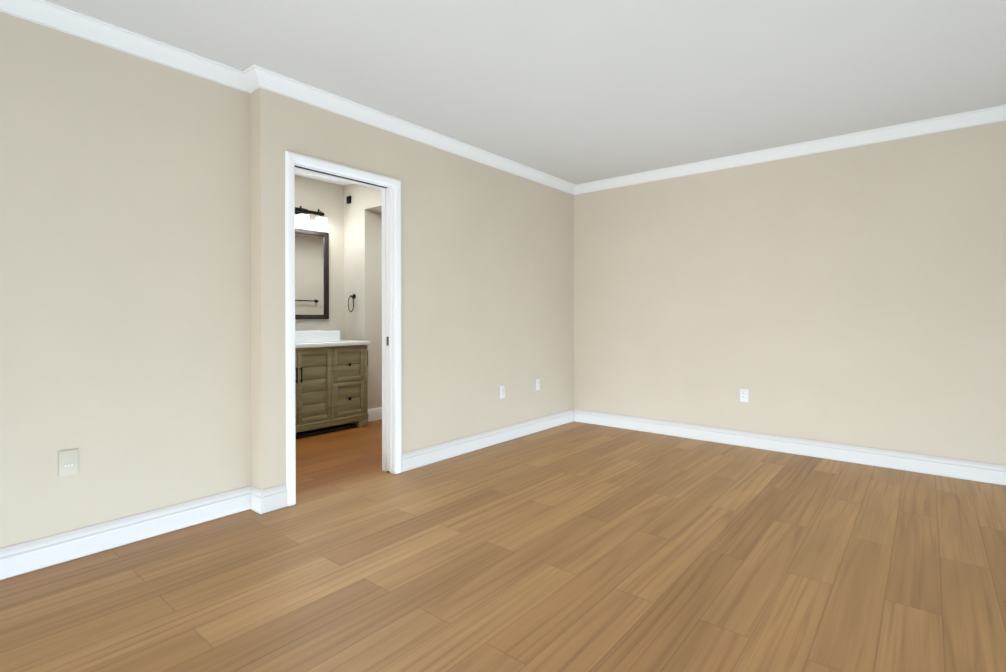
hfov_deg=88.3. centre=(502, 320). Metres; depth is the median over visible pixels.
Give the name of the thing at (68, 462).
outlet
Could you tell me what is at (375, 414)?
baseboard
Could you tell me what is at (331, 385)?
bathroom vanity
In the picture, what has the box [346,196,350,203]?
bracket
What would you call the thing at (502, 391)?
outlet
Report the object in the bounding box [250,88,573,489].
wall
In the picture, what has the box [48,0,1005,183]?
ceiling
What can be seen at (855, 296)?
wall
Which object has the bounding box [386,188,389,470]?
pocket door
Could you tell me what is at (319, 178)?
ceiling
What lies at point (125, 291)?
wall
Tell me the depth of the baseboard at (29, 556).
2.52 m
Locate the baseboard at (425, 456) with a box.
[402,409,575,471]
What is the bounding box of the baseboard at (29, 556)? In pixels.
[0,486,255,580]
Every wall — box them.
[0,12,251,548]
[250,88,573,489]
[295,175,344,339]
[344,184,381,408]
[574,121,1005,465]
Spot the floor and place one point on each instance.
(576, 547)
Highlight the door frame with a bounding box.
[285,150,401,505]
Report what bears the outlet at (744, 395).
attached to the wall at (855, 296)
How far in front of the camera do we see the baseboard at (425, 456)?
4.37 m
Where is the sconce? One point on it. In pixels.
(303, 215)
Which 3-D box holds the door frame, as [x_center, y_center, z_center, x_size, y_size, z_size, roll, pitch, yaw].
[-1.059,0.045,3.428,0.171,2.094,0.863,0,1,39]
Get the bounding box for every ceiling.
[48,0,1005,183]
[295,170,353,185]
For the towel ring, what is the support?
attached to the wall at (363, 256)
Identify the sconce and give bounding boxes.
[295,206,326,225]
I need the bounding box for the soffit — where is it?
[365,186,381,211]
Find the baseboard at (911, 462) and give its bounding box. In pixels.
[576,409,1005,485]
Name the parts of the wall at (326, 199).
bathroom mirror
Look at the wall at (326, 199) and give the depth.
5.46 m
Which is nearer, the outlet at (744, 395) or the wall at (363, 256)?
the outlet at (744, 395)
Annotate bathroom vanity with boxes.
[295,330,369,438]
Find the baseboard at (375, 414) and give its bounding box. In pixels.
[368,407,381,421]
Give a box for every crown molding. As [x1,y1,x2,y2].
[0,0,575,194]
[576,104,1005,193]
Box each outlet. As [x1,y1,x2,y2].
[59,449,77,476]
[500,385,504,398]
[536,378,539,389]
[740,388,748,401]
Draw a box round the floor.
[0,419,1005,671]
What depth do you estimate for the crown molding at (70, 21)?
2.90 m
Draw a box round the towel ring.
[348,294,355,311]
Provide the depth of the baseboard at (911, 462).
4.12 m
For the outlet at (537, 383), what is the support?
attached to the wall at (487, 281)
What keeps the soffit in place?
attached to the ceiling at (319, 178)
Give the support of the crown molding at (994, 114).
attached to the wall at (855, 296)

